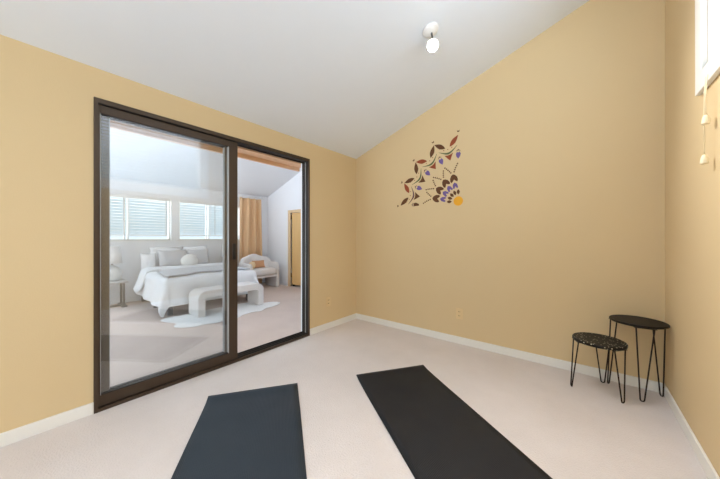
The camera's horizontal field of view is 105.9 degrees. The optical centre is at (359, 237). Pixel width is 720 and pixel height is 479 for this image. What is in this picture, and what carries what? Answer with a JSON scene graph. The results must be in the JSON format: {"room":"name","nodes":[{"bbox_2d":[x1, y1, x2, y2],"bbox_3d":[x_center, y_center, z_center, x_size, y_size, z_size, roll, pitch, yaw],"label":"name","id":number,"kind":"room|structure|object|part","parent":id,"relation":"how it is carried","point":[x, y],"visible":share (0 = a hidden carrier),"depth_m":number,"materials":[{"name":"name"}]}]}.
{"room":"exercise studio","nodes":[
{"label":"exercise studio","id":0,"kind":"room"},
{"bbox_2d":[0,34,355,432],"bbox_3d":[-1.627,-0.620,1.908,0.070,3.500,5.120,0,0,39],"label":"wall","id":1,"kind":"structure","parent":0,"point":[47,98],"depth_m":1.64,"materials":[{"name":"yellow paint"}]},
{"bbox_2d":[0,313,356,447],"bbox_3d":[-1.595,1.093,1.882,0.013,0.075,4.920,0,0,39],"label":"baseboard","id":2,"kind":"structure","parent":1,"relation":"attached to","point":[9,437],"depth_m":1.61,"materials":[{"name":"white paint"}]},
{"bbox_2d":[94,97,309,413],"bbox_3d":[-1.185,0.114,2.473,0.117,2.037,1.791,0,0,39],"label":"door","id":3,"kind":"structure","parent":1,"relation":"in","point":[105,396],"depth_m":2.09,"materials":[{"name":"brown metal"}]},
{"bbox_3d":[-1.460,0.118,2.167,0.030,1.977,0.920,0,0,39],"label":"sliding panel","id":4,"kind":"part","parent":3,"relation":"part of","materials":[{"name":"brown metal"}]},
{"bbox_3d":[-1.425,0.118,2.138,0.030,1.977,0.932,0,0,39],"label":"fixed panel","id":5,"kind":"part","parent":3,"relation":"part of","materials":[{"name":"brown metal"}]},
{"bbox_3d":[-1.137,0.128,2.458,0.012,0.145,0.028,0,0,39],"label":"handle","id":6,"kind":"part","parent":3,"relation":"part of","materials":[{"name":"brown metal"}]},
{"bbox_2d":[326,297,329,306],"bbox_3d":[-0.391,0.795,3.371,0.012,0.116,0.072,0,0,39],"label":"wall outlet","id":7,"kind":"object","parent":1,"relation":"attached to","point":[327,298],"visible":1,"depth_m":3.36,"materials":[{"name":"brown plastic"}]},
{"bbox_2d":[110,177,267,299],"bbox_3d":[-3.843,-0.170,5.123,0.120,2.600,4.833,0,0,39],"label":"wall","id":8,"kind":"structure","parent":0,"point":[130,268],"depth_m":5.20,"materials":[{"name":"paint"}]},
{"bbox_2d":[110,198,173,241],"bbox_3d":[-4.075,-0.335,4.804,0.140,0.810,1.305,0,0,39],"label":"window","id":9,"kind":"structure","parent":8,"relation":"in","point":[123,239],"depth_m":4.80,"materials":[{"name":"white paint"}]},
{"bbox_2d":[110,194,170,235],"bbox_3d":[-4.054,-0.385,4.787,0.062,0.700,1.233,0,0,39],"label":"blind","id":10,"kind":"object","parent":9,"relation":"attached to","point":[111,195],"visible":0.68,"depth_m":4.92,"materials":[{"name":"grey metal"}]},
{"bbox_3d":[-4.058,-0.713,4.790,0.050,0.045,1.233,0,0,39],"label":"head rail","id":11,"kind":"part","parent":10,"relation":"part of","materials":[{"name":"white plastic"}]},
{"bbox_3d":[-4.058,-0.042,4.790,0.044,0.014,1.229,0,0,39],"label":"rail","id":12,"kind":"part","parent":10,"relation":"part of","materials":[{"name":"white plastic"}]},
{"bbox_3d":[-4.052,0.060,4.785,0.080,0.020,1.305,0,0,39],"label":"sill","id":13,"kind":"part","parent":9,"relation":"part of","materials":[{"name":"white paint"}]},
{"bbox_2d":[110,280,264,304],"bbox_3d":[-3.792,1.093,5.081,0.013,0.075,4.633,0,0,39],"label":"baseboard","id":14,"kind":"structure","parent":8,"relation":"attached to","point":[131,299],"depth_m":4.75,"materials":[{"name":"paint"}]},
{"bbox_2d":[177,203,239,240],"bbox_3d":[-3.217,-0.335,5.866,0.140,0.810,1.285,0,0,39],"label":"window","id":15,"kind":"structure","parent":8,"relation":"in","point":[206,210],"depth_m":5.81,"materials":[{"name":"white paint"}]},
{"bbox_3d":[-3.248,-0.345,5.891,0.060,0.790,1.225,0,0,39],"label":"frame","id":16,"kind":"part","parent":15,"relation":"part of","materials":[{"name":"white paint"}]},
{"bbox_3d":[-3.194,0.060,5.847,0.080,0.020,1.285,0,0,39],"label":"sill","id":17,"kind":"part","parent":15,"relation":"part of","materials":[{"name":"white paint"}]},
{"bbox_2d":[179,200,238,235],"bbox_3d":[-3.195,-0.385,5.848,0.062,0.700,1.213,0,0,39],"label":"blind","id":18,"kind":"object","parent":15,"relation":"attached to","point":[180,201],"visible":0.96,"depth_m":5.68,"materials":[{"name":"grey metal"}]},
{"bbox_3d":[-3.200,-0.713,5.852,0.050,0.045,1.213,0,0,39],"label":"head rail","id":19,"kind":"part","parent":18,"relation":"part of","materials":[{"name":"white plastic"}]},
{"bbox_3d":[-3.200,-0.042,5.852,0.044,0.014,1.209,0,0,39],"label":"rail","id":20,"kind":"part","parent":18,"relation":"part of","materials":[{"name":"white plastic"}]},
{"bbox_3d":[-2.629,-0.940,6.435,0.118,0.040,0.765,0,0,39],"label":"curtain rod","id":21,"kind":"object","parent":8,"relation":"attached to","visible":0},
{"bbox_2d":[239,197,261,282],"bbox_3d":[-2.580,0.095,6.431,0.124,2.030,0.596,0,0,39],"label":"window curtain","id":22,"kind":"object","parent":21,"relation":"hanging from","point":[250,209],"visible":0.65,"depth_m":6.45,"materials":[{"name":"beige fabric"}]},
{"bbox_2d":[110,128,300,196],"bbox_3d":[-2.448,-1.679,3.994,3.670,1.386,4.833,0,0,39],"label":"ceiling","id":23,"kind":"structure","parent":0,"point":[133,156],"depth_m":4.80,"materials":[{"name":"paint"}]},
{"bbox_2d":[268,172,300,285],"bbox_3d":[-0.920,-0.620,5.803,3.570,3.500,0.100,0,0,39],"label":"wall","id":24,"kind":"structure","parent":0,"point":[287,197],"depth_m":6.49,"materials":[{"name":"paint"}]},
{"bbox_2d":[279,281,287,285],"bbox_3d":[-0.951,1.093,5.755,3.557,0.075,0.013,0,0,39],"label":"baseboard","id":25,"kind":"structure","parent":24,"relation":"attached to","point":[280,282],"depth_m":6.44,"materials":[{"name":"paint"}]},
{"bbox_2d":[288,209,300,285],"bbox_3d":[-1.282,0.250,6.083,0.925,1.765,0.120,0,0,39],"label":"door","id":26,"kind":"structure","parent":24,"relation":"in","point":[295,274],"depth_m":6.22,"materials":[{"name":"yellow wood"}]},
{"bbox_2d":[0,0,588,158],"bbox_3d":[-0.430,-1.669,0.940,3.009,1.148,5.120,0,0,39],"label":"ceiling","id":27,"kind":"structure","parent":0,"point":[343,77],"depth_m":2.04,"materials":[{"name":"paint"}]},
{"bbox_2d":[423,22,438,52],"bbox_3d":[0.556,-1.541,2.125,0.120,0.189,0.148,0,0,39],"label":"ceiling spotlight","id":28,"kind":"object","parent":27,"relation":"attached to","point":[431,29],"visible":1,"depth_m":2.10,"materials":[{"name":"white metal"}]},
{"bbox_3d":[0.565,-1.493,2.118,0.068,0.068,0.068,0,0,39],"label":"bulb","id":29,"kind":"part","parent":28,"relation":"part of","materials":[{"name":"white glass"}]},
{"bbox_2d":[301,163,301,330],"bbox_3d":[-0.990,-0.620,2.815,0.080,3.500,4.833,0,0,39],"label":"wall","id":30,"kind":"structure","parent":0,"point":[301,163],"depth_m":3.23,"materials":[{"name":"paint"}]},
{"bbox_2d":[110,120,300,171],"bbox_3d":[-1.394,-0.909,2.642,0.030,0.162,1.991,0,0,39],"label":"trim","id":31,"kind":"structure","parent":30,"relation":"attached to","point":[114,125],"depth_m":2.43,"materials":[{"name":"brown wood"}]},
{"bbox_2d":[0,283,707,478],"bbox_3d":[-1.204,1.180,3.021,6.869,0.100,7.383,0,0,39],"label":"floor","id":32,"kind":"structure","parent":0,"point":[583,430],"depth_m":1.82,"materials":[{"name":"beige carpet"}]},
{"bbox_2d":[110,279,128,307],"bbox_3d":[-4.056,0.917,4.367,0.380,0.425,0.460,0,0,39],"label":"nightstand","id":33,"kind":"object","parent":32,"relation":"on","point":[121,304],"visible":0.44,"depth_m":4.43,"materials":[{"name":"grey metal"}]},
{"bbox_2d":[110,246,122,281],"bbox_3d":[-4.034,0.425,4.427,0.260,0.560,0.260,0,0,39],"label":"table lamp","id":34,"kind":"object","parent":33,"relation":"on","point":[115,252],"visible":0.66,"depth_m":4.38,"materials":[{"name":"white ceramic"}]},
{"bbox_3d":[-4.034,0.282,4.427,0.260,0.275,0.260,0,0,39],"label":"lamp shade","id":35,"kind":"part","parent":34,"relation":"part of","materials":[{"name":"white fabric"}]},
{"bbox_3d":[-4.017,0.918,4.574,0.028,0.367,0.028,0,0,39],"label":"leg","id":36,"kind":"part","parent":33,"relation":"part of","materials":[{"name":"grey metal"}]},
{"bbox_3d":[-3.862,0.918,4.448,0.028,0.367,0.028,0,0,39],"label":"leg","id":37,"kind":"part","parent":33,"relation":"part of","materials":[{"name":"grey metal"}]},
{"bbox_2d":[141,294,247,315],"bbox_3d":[-2.925,0.892,4.867,1.530,0.475,1.350,0,0,39],"label":"bed","id":38,"kind":"object","parent":32,"relation":"on","point":[170,309],"visible":0.04,"depth_m":3.97,"materials":[{"name":"fabric"}]},
{"bbox_2d":[140,253,155,270],"bbox_3d":[-3.732,0.460,4.800,0.230,0.368,0.157,0,0,-42],"label":"bed pillow","id":39,"kind":"object","parent":38,"relation":"on","point":[147,260],"visible":0.69,"depth_m":4.76,"materials":[{"name":"white fabric"}]},
{"bbox_2d":[149,246,181,266],"bbox_3d":[-3.624,0.410,5.105,0.159,0.475,0.522,0,0,36],"label":"bed pillow","id":40,"kind":"object","parent":38,"relation":"on","point":[152,249],"visible":0.23,"depth_m":4.98,"materials":[{"name":"white fabric"}]},
{"bbox_3d":[-2.773,1.065,3.966,0.060,0.130,0.060,0,0,39],"label":"leg","id":41,"kind":"part","parent":38,"relation":"part of","materials":[{"name":"grey"}]},
{"bbox_2d":[182,245,206,254],"bbox_3d":[-3.318,0.408,5.494,0.159,0.489,0.475,0,0,40],"label":"bed pillow","id":42,"kind":"object","parent":38,"relation":"on","point":[198,247],"visible":0.23,"depth_m":5.46,"materials":[{"name":"white fabric"}]},
{"bbox_2d":[133,263,258,317],"bbox_3d":[-2.755,0.805,4.730,1.325,0.615,1.651,0,0,39],"label":"duvet","id":43,"kind":"object","parent":38,"relation":"on","point":[163,293],"visible":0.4,"depth_m":4.15,"materials":[{"name":"white fabric"}]},
{"bbox_2d":[157,250,185,265],"bbox_3d":[-3.454,0.385,5.025,0.168,0.309,0.462,0,0,37],"label":"sham pillow","id":44,"kind":"object","parent":43,"relation":"on","point":[166,258],"visible":0.77,"depth_m":4.96,"materials":[{"name":"grey fabric"}]},
{"bbox_2d":[181,254,197,264],"bbox_3d":[-3.155,0.430,5.035,0.212,0.246,0.280,0,0,39],"label":"round cushion","id":45,"kind":"object","parent":43,"relation":"on","point":[189,259],"visible":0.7,"depth_m":4.96,"materials":[{"name":"white fabric"}]},
{"bbox_2d":[187,249,209,263],"bbox_3d":[-3.174,0.385,5.358,0.171,0.309,0.387,0,0,45],"label":"sham pillow","id":46,"kind":"object","parent":43,"relation":"on","point":[202,255],"visible":0.66,"depth_m":5.35,"materials":[{"name":"grey fabric"}]},
{"bbox_2d":[157,265,249,277],"bbox_3d":[-2.716,0.554,4.679,0.995,0.074,1.281,0,0,39],"label":"throw blanket","id":47,"kind":"object","parent":43,"relation":"on","point":[183,271],"visible":0.86,"depth_m":4.46,"materials":[{"name":"white fabric"}]},
{"bbox_2d":[161,302,279,327],"bbox_3d":[-1.946,1.114,4.121,0.770,0.024,1.640,0,0,39],"label":"rug","id":48,"kind":"object","parent":32,"relation":"on","point":[215,315],"visible":0.64,"depth_m":3.81,"materials":[{"name":"white fur"}]},
{"bbox_2d":[189,281,263,317],"bbox_3d":[-2.041,0.927,4.226,0.350,0.354,0.995,0,0,39],"label":"bench","id":49,"kind":"object","parent":48,"relation":"on","point":[197,296],"visible":0.98,"depth_m":3.95,"materials":[{"name":"white fabric"}]},
{"bbox_3d":[-2.324,0.982,3.877,0.350,0.245,0.095,0,0,39],"label":"leg","id":50,"kind":"part","parent":49,"relation":"part of","materials":[{"name":"white fabric"}]},
{"bbox_3d":[-2.041,0.815,4.226,0.350,0.130,0.995,0,0,39],"label":"seat","id":51,"kind":"part","parent":49,"relation":"part of","materials":[{"name":"white fabric"}]},
{"bbox_3d":[-1.758,0.982,4.576,0.350,0.245,0.095,0,0,39],"label":"leg","id":52,"kind":"part","parent":49,"relation":"part of","materials":[{"name":"white fabric"}]},
{"bbox_2d":[171,383,306,478],"bbox_3d":[-0.532,1.119,1.162,0.618,0.017,1.730,0,0,-16],"label":"yoga mat","id":53,"kind":"object","parent":32,"relation":"on","point":[254,433],"visible":1,"depth_m":1.51,"materials":[{"name":"grey rubber"}]},
{"bbox_2d":[239,254,278,286],"bbox_3d":[-2.300,0.753,6.169,0.615,0.753,0.776,0,0,39],"label":"armchair","id":54,"kind":"object","parent":32,"relation":"on","point":[270,272],"visible":0.69,"depth_m":6.22,"materials":[{"name":"white fabric"}]},
{"bbox_3d":[-2.479,0.845,5.896,0.490,0.570,0.080,0,0,39],"label":"panel","id":55,"kind":"part","parent":54,"relation":"part of","materials":[{"name":"white fabric"}]},
{"bbox_3d":[-2.436,0.589,6.279,0.264,0.423,0.776,0,0,39],"label":"backrest","id":56,"kind":"part","parent":54,"relation":"part of","materials":[{"name":"white fabric"}]},
{"bbox_2d":[252,260,264,267],"bbox_3d":[-2.272,0.595,6.095,0.118,0.162,0.300,0,0,39],"label":"lumbar cushion","id":57,"kind":"object","parent":54,"relation":"on","point":[260,263],"visible":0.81,"depth_m":6.06,"materials":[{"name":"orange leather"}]},
{"bbox_3d":[-2.294,0.770,6.164,0.600,0.172,0.660,0,0,39],"label":"seat","id":58,"kind":"part","parent":54,"relation":"part of","materials":[{"name":"white fabric"}]},
{"bbox_3d":[-2.286,0.868,6.158,0.500,0.045,0.640,0,0,39],"label":"seat frame","id":59,"kind":"part","parent":54,"relation":"part of","materials":[{"name":"white fabric"}]},
{"bbox_3d":[-2.070,0.845,6.401,0.490,0.570,0.080,0,0,39],"label":"panel","id":60,"kind":"part","parent":54,"relation":"part of","materials":[{"name":"white fabric"}]},
{"bbox_2d":[356,365,551,478],"bbox_3d":[0.513,1.121,1.471,0.618,0.014,1.730,0,0,-17],"label":"yoga mat","id":61,"kind":"object","parent":32,"relation":"on","point":[438,435],"visible":1,"depth_m":1.57,"materials":[{"name":"black rubber"}]},
{"bbox_2d":[570,332,627,403],"bbox_3d":[1.764,0.942,2.018,0.321,0.380,0.323,0,0,39],"label":"stool","id":62,"kind":"object","parent":32,"relation":"on","point":[600,341],"visible":1,"depth_m":1.99,"materials":[{"name":"black terrazzo"},{"name":"black steel"}]},
{"bbox_3d":[1.619,0.953,2.061,0.037,0.358,0.098,0,0,19],"label":"leg","id":63,"kind":"part","parent":62,"relation":"part of","materials":[{"name":"black metal"}]},
{"bbox_3d":[1.764,0.763,2.010,0.310,0.022,0.310,0,0,39],"label":"seat","id":64,"kind":"part","parent":62,"relation":"part of","materials":[{"name":"black stone"}]},
{"bbox_3d":[1.880,0.953,2.108,0.034,0.358,0.098,0,0,-40],"label":"leg","id":65,"kind":"part","parent":62,"relation":"part of","materials":[{"name":"black metal"}]},
{"bbox_3d":[1.791,0.953,1.863,0.098,0.358,0.027,0,0,-10],"label":"leg","id":66,"kind":"part","parent":62,"relation":"part of","materials":[{"name":"black metal"}]},
{"bbox_2d":[607,315,669,401],"bbox_3d":[1.984,0.862,1.947,0.313,0.539,0.306,0,0,39],"label":"stool","id":67,"kind":"object","parent":32,"relation":"on","point":[636,322],"visible":0.98,"depth_m":1.90,"materials":[{"name":"black metal"}]},
{"bbox_3d":[1.929,0.870,2.088,0.098,0.523,0.043,0,0,-22],"label":"leg","id":68,"kind":"part","parent":67,"relation":"part of","materials":[{"name":"black metal"}]},
{"bbox_3d":[1.987,0.601,1.945,0.306,0.016,0.306,0,0,39],"label":"seat","id":69,"kind":"part","parent":67,"relation":"part of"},
{"bbox_3d":[1.930,0.870,1.850,0.098,0.523,0.061,0,0,31],"label":"leg","id":70,"kind":"part","parent":67,"relation":"part of","materials":[{"name":"black metal"}]},
{"bbox_3d":[2.135,0.870,1.935,0.029,0.523,0.098,0,0,4],"label":"leg","id":71,"kind":"part","parent":67,"relation":"part of","materials":[{"name":"black metal"}]},
{"bbox_2d":[356,0,664,382],"bbox_3d":[1.162,-0.620,2.893,3.029,3.500,0.120,0,0,39],"label":"wall","id":72,"kind":"structure","parent":0,"point":[557,230],"depth_m":2.44,"materials":[{"name":"yellow paint"}]},
{"bbox_2d":[397,131,462,206],"bbox_3d":[0.775,-0.743,3.127,0.807,0.807,0.002,0,0,39],"label":"wall decal","id":73,"kind":"object","parent":72,"relation":"attached to","point":[458,200],"visible":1,"depth_m":3.04},
{"bbox_2d":[456,308,462,319],"bbox_3d":[1.057,0.810,2.893,0.072,0.116,0.012,0,0,39],"label":"wall outlet","id":74,"kind":"object","parent":72,"relation":"attached to","point":[459,311],"visible":1,"depth_m":2.89,"materials":[{"name":"brown plastic"}]},
{"bbox_2d":[356,313,662,392],"bbox_3d":[1.074,1.093,2.879,2.883,0.075,0.013,0,0,39],"label":"baseboard","id":75,"kind":"structure","parent":72,"relation":"attached to","point":[566,365],"depth_m":2.52,"materials":[{"name":"white paint"}]},
{"bbox_2d":[665,0,719,476],"bbox_3d":[0.677,-0.620,-0.020,0.120,3.500,5.020,0,0,39],"label":"wall","id":76,"kind":"structure","parent":0,"point":[692,189],"depth_m":1.49,"materials":[{"name":"yellow paint"}]},
{"bbox_2d":[664,384,719,478],"bbox_3d":[0.657,1.093,0.060,0.013,0.075,4.920,0,0,39],"label":"baseboard","id":77,"kind":"structure","parent":76,"relation":"attached to","point":[707,466],"depth_m":1.46,"materials":[{"name":"white paint"}]},
{"bbox_2d":[695,0,719,95],"bbox_3d":[1.136,-1.390,0.573,0.132,1.340,2.008,0,0,39],"label":"window","id":78,"kind":"structure","parent":76,"relation":"in","point":[707,52],"depth_m":1.31,"materials":[{"name":"white paint"}]},
{"bbox_2d":[700,0,719,164],"bbox_3d":[1.108,-1.135,0.596,0.104,1.587,1.736,0,0,39],"label":"blind","id":79,"kind":"object","parent":78,"relation":"attached to","point":[704,159],"visible":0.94,"depth_m":1.25,"materials":[{"name":"beige plastic"}]},
{"bbox_3d":[1.600,-0.363,1.264,0.028,0.045,0.027,0,0,39],"label":"cord knob","id":80,"kind":"part","parent":79,"relation":"part of","materials":[{"name":"beige plastic"}]},
{"bbox_3d":[1.600,-0.563,1.261,0.008,0.365,0.008,0,0,39],"label":"pull cord","id":81,"kind":"part","parent":79,"relation":"part of","materials":[{"name":"white fabric"}]},
{"bbox_3d":[1.587,-0.541,1.249,0.028,0.045,0.027,0,0,39],"label":"cord knob","id":82,"kind":"part","parent":79,"relation":"part of","materials":[{"name":"beige plastic"}]},
{"bbox_3d":[1.588,-0.651,1.246,0.008,0.187,0.008,0,0,39],"label":"pull cord","id":83,"kind":"part","parent":79,"relation":"part of","materials":[{"name":"white fabric"}]},
{"bbox_3d":[1.145,-1.390,0.566,0.110,1.160,1.820,0,0,39],"label":"frame","id":84,"kind":"part","parent":78,"relation":"part of","materials":[{"name":"white paint"}]}
]}

